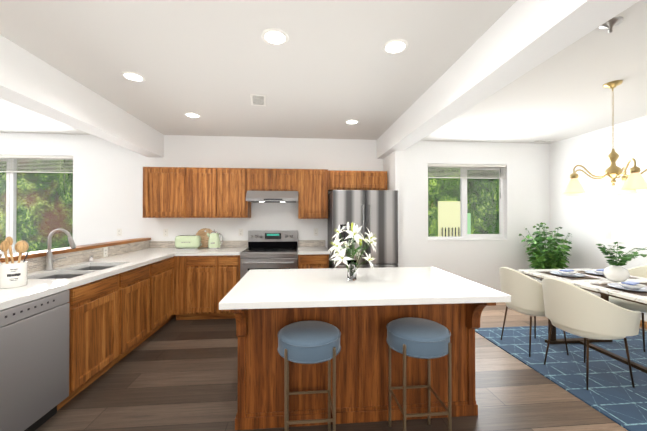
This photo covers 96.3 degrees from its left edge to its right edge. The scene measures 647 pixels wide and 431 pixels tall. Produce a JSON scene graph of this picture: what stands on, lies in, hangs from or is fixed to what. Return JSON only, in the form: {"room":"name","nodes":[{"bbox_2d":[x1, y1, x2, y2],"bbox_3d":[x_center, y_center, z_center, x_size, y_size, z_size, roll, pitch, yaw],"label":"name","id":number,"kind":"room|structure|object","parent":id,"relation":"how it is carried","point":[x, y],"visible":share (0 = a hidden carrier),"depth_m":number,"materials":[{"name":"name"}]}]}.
{"room":"kitchen","nodes":[
{"label":"kitchen","id":0,"kind":"room"},
{"bbox_2d":[0,132,549,291],"bbox_3d":[-1.164,0.086,4.671,10.430,2.650,0.220,0,0,-5],"label":"wall","id":1,"kind":"structure","parent":0,"point":[107,189],"depth_m":4.62,"materials":[{"name":"white paint"}]},
{"bbox_2d":[0,158,72,254],"bbox_3d":[-4.724,-0.141,4.397,1.810,1.540,0.145,0,0,-5],"label":"window","id":2,"kind":"structure","parent":1,"relation":"in","point":[11,195],"depth_m":4.43,"materials":[{"name":"white plastic"}]},
{"bbox_2d":[0,155,72,194],"bbox_3d":[-4.721,-0.613,4.362,1.790,0.591,0.056,0,0,-5],"label":"window blinds","id":3,"kind":"object","parent":2,"relation":"attached to","point":[48,158],"visible":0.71,"depth_m":4.39,"materials":[{"name":"white plastic"}]},
{"bbox_2d":[10,240,149,272],"bbox_3d":[-2.468,0.421,2.313,0.009,0.120,4.249,0,0,-5],"label":"backsplash","id":4,"kind":"structure","parent":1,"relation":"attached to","point":[36,264],"depth_m":3.02,"materials":[{"name":"tile"}]},
{"bbox_2d":[103,247,107,256],"bbox_3d":[-2.552,0.427,3.395,0.007,0.116,0.072,0,0,-5],"label":"outlet","id":5,"kind":"object","parent":4,"relation":"attached to","point":[105,249],"depth_m":3.39,"materials":[{"name":"white plastic"}]},
{"bbox_2d":[117,229,121,235],"bbox_3d":[-3.144,0.260,4.466,0.072,0.116,0.007,0,0,-5],"label":"outlet","id":6,"kind":"object","parent":1,"relation":"attached to","point":[119,231],"depth_m":4.46,"materials":[{"name":"white plastic"}]},
{"bbox_2d":[143,167,186,217],"bbox_3d":[-2.278,-0.329,4.293,0.605,0.725,0.344,0,0,-5],"label":"upper cabinet","id":7,"kind":"object","parent":1,"relation":"attached to","point":[181,192],"depth_m":4.13,"materials":[{"name":"brown wood"}]},
{"bbox_2d":[163,229,167,236],"bbox_3d":[-2.420,0.265,4.447,0.072,0.116,0.007,0,0,-5],"label":"outlet","id":8,"kind":"object","parent":1,"relation":"attached to","point":[165,234],"depth_m":4.45,"materials":[{"name":"white plastic"}]},
{"bbox_2d":[150,241,247,247],"bbox_3d":[-1.900,0.435,4.489,1.452,0.120,0.011,0,0,-5],"label":"backsplash","id":9,"kind":"structure","parent":1,"relation":"attached to","point":[153,244],"depth_m":4.45,"materials":[{"name":"tile"}]},
{"bbox_2d":[187,167,222,217],"bbox_3d":[-1.730,-0.329,4.340,0.495,0.725,0.344,0,0,-5],"label":"upper cabinet","id":10,"kind":"object","parent":1,"relation":"attached to","point":[204,185],"depth_m":4.18,"materials":[{"name":"brown wood"}]},
{"bbox_2d":[223,168,250,217],"bbox_3d":[-1.370,-0.329,4.371,0.495,0.725,0.344,0,0,-5],"label":"upper cabinet","id":11,"kind":"object","parent":1,"relation":"attached to","point":[235,205],"depth_m":4.22,"materials":[{"name":"brown wood"}]},
{"bbox_2d":[247,168,278,190],"bbox_3d":[-0.905,-0.525,4.412,0.438,0.332,0.344,0,0,-5],"label":"upper cabinet","id":12,"kind":"object","parent":1,"relation":"attached to","point":[258,179],"depth_m":4.25,"materials":[{"name":"brown wood"}]},
{"bbox_2d":[246,191,297,202],"bbox_3d":[-0.748,-0.277,4.345,0.732,0.158,0.495,0,0,-5],"label":"range hood","id":13,"kind":"object","parent":12,"relation":"attached to","point":[272,196],"visible":1,"depth_m":4.14,"materials":[{"name":"silver metal"}]},
{"bbox_2d":[279,169,298,194],"bbox_3d":[-0.603,-0.525,4.438,0.437,0.332,0.344,0,0,-5],"label":"upper cabinet","id":14,"kind":"object","parent":1,"relation":"attached to","point":[288,178],"depth_m":4.28,"materials":[{"name":"brown wood"}]},
{"bbox_2d":[298,240,324,246],"bbox_3d":[-0.186,0.445,4.637,0.437,0.103,0.009,0,0,-5],"label":"backsplash","id":15,"kind":"structure","parent":1,"relation":"attached to","point":[301,243],"depth_m":4.63,"materials":[{"name":"tile"}]},
{"bbox_2d":[299,169,330,218],"bbox_3d":[-0.165,-0.320,4.474,0.443,0.740,0.344,0,0,-5],"label":"upper cabinet","id":16,"kind":"object","parent":1,"relation":"attached to","point":[314,184],"depth_m":4.31,"materials":[{"name":"brown wood"}]},
{"bbox_2d":[314,228,317,235],"bbox_3d":[-0.121,0.266,4.645,0.072,0.116,0.007,0,0,-5],"label":"outlet","id":17,"kind":"object","parent":1,"relation":"attached to","point":[315,229],"depth_m":4.64,"materials":[{"name":"white plastic"}]},
{"bbox_2d":[331,171,362,190],"bbox_3d":[0.316,-0.531,4.517,0.522,0.288,0.344,0,0,-5],"label":"upper cabinet","id":18,"kind":"object","parent":1,"relation":"attached to","point":[340,180],"depth_m":4.36,"materials":[{"name":"brown wood"}]},
{"bbox_2d":[363,171,386,190],"bbox_3d":[0.702,-0.531,4.550,0.521,0.288,0.344,0,0,-5],"label":"upper cabinet","id":19,"kind":"object","parent":1,"relation":"attached to","point":[372,180],"depth_m":4.39,"materials":[{"name":"brown wood"}]},
{"bbox_2d":[428,166,507,240],"bbox_3d":[2.422,-0.222,4.932,1.400,1.290,0.145,0,0,-5],"label":"window","id":20,"kind":"structure","parent":1,"relation":"in","point":[463,218],"depth_m":4.96,"materials":[{"name":"white plastic"}]},
{"bbox_2d":[428,164,505,197],"bbox_3d":[2.425,-0.580,4.896,1.380,0.570,0.056,0,0,-5],"label":"window blinds","id":21,"kind":"object","parent":20,"relation":"attached to","point":[461,166],"visible":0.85,"depth_m":4.89,"materials":[{"name":"white plastic"}]},
{"bbox_2d":[0,0,646,143],"bbox_3d":[-0.854,-1.313,1.074,10.430,0.100,7.460,0,0,-5],"label":"ceiling","id":22,"kind":"structure","parent":0,"point":[328,69],"depth_m":2.44,"materials":[{"name":"white paint"}]},
{"bbox_2d":[0,35,163,157],"bbox_3d":[-2.266,-1.089,0.911,0.230,0.350,7.100,0,0,-5],"label":"beam","id":23,"kind":"structure","parent":22,"relation":"attached to","point":[30,81],"depth_m":2.62,"materials":[{"name":"white paint"}]},
{"bbox_2d":[120,71,145,81],"bbox_3d":[-1.715,-1.249,2.615,0.191,0.006,0.191,0,-1,-44],"label":"recessed light","id":24,"kind":"object","parent":22,"relation":"in","point":[128,75],"depth_m":2.60,"materials":[{"name":"white plastic"}]},
{"bbox_2d":[184,112,200,117],"bbox_3d":[-1.623,-1.243,3.597,0.191,0.006,0.191,0,0,-11],"label":"recessed light","id":25,"kind":"object","parent":22,"relation":"in","point":[189,114],"depth_m":3.59,"materials":[{"name":"white plastic"}]},
{"bbox_2d":[250,94,265,105],"bbox_3d":[-0.705,-1.243,3.134,0.160,0.012,0.300,0,0,-12],"label":"ceiling vent","id":26,"kind":"object","parent":22,"relation":"in","point":[258,100],"visible":1,"depth_m":3.10,"materials":[{"name":"white plastic"}]},
{"bbox_2d":[261,28,288,45],"bbox_3d":[-0.340,-1.253,2.041,0.191,0.006,0.191,0,0,-11],"label":"recessed light","id":27,"kind":"object","parent":22,"relation":"in","point":[276,36],"depth_m":2.03,"materials":[{"name":"white plastic"}]},
{"bbox_2d":[345,119,358,123],"bbox_3d":[0.377,-1.241,3.849,0.191,0.006,0.191,0,0,-11],"label":"recessed light","id":28,"kind":"object","parent":22,"relation":"in","point":[352,121],"depth_m":3.82,"materials":[{"name":"white plastic"}]},
{"bbox_2d":[382,39,408,53],"bbox_3d":[0.533,-1.252,2.156,0.191,0.006,0.191,0,-1,-44],"label":"recessed light","id":29,"kind":"object","parent":22,"relation":"in","point":[395,45],"depth_m":2.15,"materials":[{"name":"white plastic"}]},
{"bbox_2d":[377,0,639,158],"bbox_3d":[1.291,-1.107,1.217,0.230,0.310,7.100,0,0,-5],"label":"beam","id":30,"kind":"structure","parent":22,"relation":"attached to","point":[516,40],"depth_m":1.89,"materials":[{"name":"white paint"}]},
{"bbox_2d":[530,140,553,141],"bbox_3d":[3.618,-1.232,4.800,0.320,0.012,0.120,0,0,-5],"label":"ceiling vent","id":31,"kind":"object","parent":22,"relation":"in","point":[541,140],"visible":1,"depth_m":4.79,"materials":[{"name":"white plastic"}]},
{"bbox_2d":[563,80,646,195],"bbox_3d":[2.724,-0.734,2.761,0.826,1.034,0.822,0,0,-5],"label":"chandelier","id":32,"kind":"object","parent":22,"relation":"hanging from","point":[633,181],"visible":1,"depth_m":2.73,"materials":[{"name":"gold metal"}]},
{"bbox_2d":[598,17,622,32],"bbox_3d":[1.871,-1.223,1.889,0.116,0.068,0.116,0,0,-5],"label":"ceiling canopy","id":33,"kind":"object","parent":22,"relation":"attached to","point":[610,24],"visible":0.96,"depth_m":1.87,"materials":[{"name":"silver metal"}]},
{"bbox_2d":[35,302,646,430],"bbox_3d":[-0.854,1.437,1.055,10.430,0.100,7.460,0,0,-5],"label":"floor","id":34,"kind":"structure","parent":0,"point":[173,374],"depth_m":2.26,"materials":[{"name":"brown wood"}]},
{"bbox_2d":[0,290,68,430],"bbox_3d":[-2.088,0.957,1.730,0.628,0.870,0.606,0,0,-5],"label":"dishwasher","id":35,"kind":"object","parent":34,"relation":"on","point":[34,363],"visible":0.98,"depth_m":1.78,"materials":[{"name":"grey metal"}]},
{"bbox_2d":[85,256,175,347],"bbox_3d":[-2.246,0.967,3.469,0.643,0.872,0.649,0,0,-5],"label":"base cabinet","id":36,"kind":"object","parent":34,"relation":"on","point":[114,319],"depth_m":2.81,"materials":[{"name":"brown wood"}]},
{"bbox_2d":[0,248,175,309],"bbox_3d":[-2.141,0.604,2.339,0.660,0.244,4.247,0,0,-5],"label":"countertop","id":37,"kind":"structure","parent":36,"relation":"on","point":[42,283],"depth_m":2.53,"materials":[{"name":"white stone"}]},
{"bbox_2d":[0,237,28,287],"bbox_3d":[-2.094,0.310,1.925,0.135,0.336,0.210,0,0,-5],"label":"utensil crock","id":38,"kind":"object","parent":37,"relation":"on","point":[13,273],"visible":1,"depth_m":1.93,"materials":[{"name":"white ceramic"}]},
{"bbox_2d":[45,229,75,269],"bbox_3d":[-2.348,0.299,2.611,0.249,0.366,0.101,0,0,-5],"label":"faucet","id":39,"kind":"object","parent":37,"relation":"on","point":[50,260],"visible":1,"depth_m":2.58,"materials":[{"name":"silver metal"}]},
{"bbox_2d":[176,247,247,255],"bbox_3d":[-1.557,0.514,4.178,0.819,0.040,0.682,0,0,-5],"label":"countertop","id":40,"kind":"structure","parent":36,"relation":"on","point":[224,250],"depth_m":3.87,"materials":[{"name":"white stone"}]},
{"bbox_2d":[175,235,201,249],"bbox_3d":[-1.953,0.390,4.214,0.360,0.206,0.191,0,0,-5],"label":"toaster","id":41,"kind":"object","parent":40,"relation":"on","point":[188,242],"visible":1,"depth_m":4.13,"materials":[{"name":"green metal"}]},
{"bbox_2d":[196,228,212,247],"bbox_3d":[-1.825,0.345,4.471,0.300,0.299,0.065,0,0,-5],"label":"cutting board","id":42,"kind":"object","parent":40,"relation":"on","point":[203,232],"visible":0.58,"depth_m":4.46,"materials":[{"name":"brown wood"}]},
{"bbox_2d":[207,230,222,249],"bbox_3d":[-1.592,0.351,4.251,0.236,0.285,0.176,0,0,-5],"label":"kettle","id":43,"kind":"object","parent":40,"relation":"on","point":[214,243],"visible":1,"depth_m":4.19,"materials":[{"name":"green metal"}]},
{"bbox_2d":[182,256,217,319],"bbox_3d":[-1.654,0.971,4.170,0.420,0.872,0.678,0,0,-5],"label":"base cabinet","id":44,"kind":"object","parent":34,"relation":"on","point":[204,286],"depth_m":3.84,"materials":[{"name":"brown wood"}]},
{"bbox_2d":[218,255,240,318],"bbox_3d":[-1.297,0.971,4.200,0.297,0.872,0.678,0,0,-5],"label":"base cabinet","id":45,"kind":"object","parent":34,"relation":"on","point":[228,265],"depth_m":3.87,"materials":[{"name":"brown wood"}]},
{"bbox_2d":[240,230,297,279],"bbox_3d":[-0.758,0.820,4.202,0.764,1.175,0.750,0,0,-5],"label":"range","id":46,"kind":"object","parent":34,"relation":"on","point":[271,249],"visible":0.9,"depth_m":3.95,"materials":[{"name":"grey metal"}]},
{"bbox_2d":[278,321,340,430],"bbox_3d":[-0.085,1.037,1.736,0.378,0.709,0.378,0,0,-5],"label":"stool","id":47,"kind":"object","parent":34,"relation":"on","point":[307,342],"visible":1,"depth_m":1.61,"materials":[{"name":"blue fabric"}]},
{"bbox_2d":[298,254,328,268],"bbox_3d":[-0.165,0.972,4.297,0.422,0.872,0.678,0,0,-5],"label":"base cabinet","id":48,"kind":"object","parent":34,"relation":"on","point":[314,261],"depth_m":3.97,"materials":[{"name":"brown wood"}]},
{"bbox_2d":[298,246,329,254],"bbox_3d":[-0.157,0.515,4.299,0.437,0.040,0.682,0,0,-5],"label":"countertop","id":49,"kind":"structure","parent":48,"relation":"on","point":[321,249],"depth_m":4.08,"materials":[{"name":"white stone"}]},
{"bbox_2d":[230,303,495,429],"bbox_3d":[0.230,0.958,2.196,1.657,0.873,0.932,0,0,-5],"label":"kitchen island","id":50,"kind":"object","parent":34,"relation":"on","point":[362,376],"visible":0.58,"depth_m":1.96,"materials":[{"name":"brown wood"}]},
{"bbox_2d":[219,267,510,309],"bbox_3d":[0.230,0.500,2.161,1.700,0.040,1.015,0,0,-5],"label":"island countertop","id":51,"kind":"structure","parent":50,"relation":"on","point":[284,288],"depth_m":1.87,"materials":[{"name":"white stone"}]},
{"bbox_2d":[328,222,376,280],"bbox_3d":[0.223,0.263,2.165,0.393,0.431,0.318,0,0,-5],"label":"flower vase","id":52,"kind":"object","parent":51,"relation":"on","point":[351,265],"visible":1,"depth_m":2.13,"materials":[{"name":"clear glass"}]},
{"bbox_2d":[328,190,397,267],"bbox_3d":[0.547,0.532,4.273,0.908,1.752,0.801,0,0,-5],"label":"refrigerator","id":53,"kind":"object","parent":34,"relation":"on","point":[374,212],"visible":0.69,"depth_m":3.95,"materials":[{"name":"grey metal"}]},
{"bbox_2d":[386,317,451,430],"bbox_3d":[0.583,1.037,1.794,0.378,0.709,0.378,0,0,-5],"label":"stool","id":54,"kind":"object","parent":34,"relation":"on","point":[421,338],"visible":1,"depth_m":1.67,"materials":[{"name":"blue fabric"}]},
{"bbox_2d":[518,222,571,282],"bbox_3d":[3.446,0.757,4.468,0.710,1.305,0.849,0,0,-5],"label":"potted plant","id":55,"kind":"object","parent":34,"relation":"on","point":[550,256],"visible":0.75,"depth_m":4.38,"materials":[{"name":"green plant"}]},
{"bbox_2d":[475,326,646,430],"bbox_3d":[2.976,1.389,2.213,2.060,0.010,2.930,0,0,-5],"label":"rug","id":56,"kind":"object","parent":34,"relation":"on","point":[612,393],"visible":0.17,"depth_m":2.65,"materials":[{"name":"blue fabric"}]},
{"bbox_2d":[499,267,568,356],"bbox_3d":[2.176,0.965,3.055,0.538,0.841,0.638,0,0,-5],"label":"chair","id":57,"kind":"object","parent":56,"relation":"on","point":[524,291],"visible":0.65,"depth_m":2.89,"materials":[{"name":"beige fabric"}]},
{"bbox_2d":[518,268,646,372],"bbox_3d":[2.871,1.010,2.442,0.950,0.748,2.100,0,0,-5],"label":"dining table","id":58,"kind":"object","parent":56,"relation":"on","point":[588,285],"visible":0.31,"depth_m":2.85,"materials":[{"name":"stone"}]},
{"bbox_2d":[540,269,602,279],"bbox_3d":[2.608,0.612,3.105,0.319,0.053,0.419,0,0,-5],"label":"place setting","id":59,"kind":"object","parent":58,"relation":"on","point":[564,273],"depth_m":3.08,"materials":[{"name":"white ceramic"}]},
{"bbox_2d":[590,269,604,275],"bbox_3d":[3.027,0.612,3.141,0.319,0.053,0.419,0,0,-5],"label":"place setting","id":60,"kind":"object","parent":58,"relation":"on","point":[596,270],"depth_m":3.14,"materials":[{"name":"white ceramic"}]},
{"bbox_2d":[588,276,646,295],"bbox_3d":[2.660,0.608,2.507,0.319,0.053,0.419,0,0,-5],"label":"place setting","id":61,"kind":"object","parent":58,"relation":"on","point":[637,288],"depth_m":2.50,"materials":[{"name":"white ceramic"}]},
{"bbox_2d":[596,242,646,281],"bbox_3d":[2.892,0.440,2.786,0.441,0.394,0.449,0,0,-5],"label":"potted plant","id":62,"kind":"object","parent":58,"relation":"on","point":[616,271],"visible":1,"depth_m":2.78,"materials":[{"name":"green plant"}]},
{"bbox_2d":[542,278,641,389],"bbox_3d":[2.244,0.962,2.509,0.538,0.841,0.638,0,0,-5],"label":"chair","id":63,"kind":"object","parent":56,"relation":"on","point":[574,310],"visible":1,"depth_m":2.32,"materials":[{"name":"beige fabric"}]},
{"bbox_2d":[609,265,646,351],"bbox_3d":[3.470,0.966,3.167,0.538,0.841,0.638,0,0,-5],"label":"chair","id":64,"kind":"object","parent":56,"relation":"on","point":[639,271],"visible":0.44,"depth_m":3.12,"materials":[{"name":"beige fabric"}]},
{"bbox_2d":[383,150,403,266],"bbox_3d":[1.065,0.239,4.450,0.125,2.340,0.600,0,0,-5],"label":"wall","id":65,"kind":"structure","parent":0,"point":[393,164],"depth_m":4.16,"materials":[{"name":"white paint"}]},
{"bbox_2d":[550,115,646,321],"bbox_3d":[4.281,0.064,1.395,0.140,2.650,7.240,0,0,-5],"label":"wall","id":66,"kind":"structure","parent":0,"point":[593,214],"depth_m":4.19,"materials":[{"name":"white paint"}]},
{"bbox_2d":[640,320,646,328],"bbox_3d":[4.199,1.347,1.449,0.014,0.085,7.097,0,0,-5],"label":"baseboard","id":67,"kind":"structure","parent":66,"relation":"attached to","point":[645,324],"depth_m":3.61,"materials":[{"name":"brown wood"}]},
{"bbox_3d":[-2.526,0.877,2.230,0.120,1.035,4.400,0,0,-5],"label":"wall","id":68,"kind":"structure","parent":0,"visible":0},
{"bbox_2d":[0,238,150,262],"bbox_3d":[-2.526,0.342,2.222,0.167,0.035,4.417,0,0,-5],"label":"trim","id":69,"kind":"structure","parent":68,"relation":"on","point":[36,254],"depth_m":2.90,"materials":[{"name":"brown wood"}]},
{"label":"outside","id":70,"kind":"structure","parent":0,"visible":0},
{"bbox_2d":[0,159,72,251],"bbox_3d":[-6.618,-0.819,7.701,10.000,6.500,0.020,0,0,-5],"label":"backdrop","id":71,"kind":"structure","parent":70,"point":[54,185],"depth_m":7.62,"materials":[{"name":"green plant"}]},
{"bbox_2d":[428,167,498,235],"bbox_3d":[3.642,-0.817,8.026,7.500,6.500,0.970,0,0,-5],"label":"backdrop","id":72,"kind":"structure","parent":70,"point":[449,224],"depth_m":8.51,"materials":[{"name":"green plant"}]}
]}

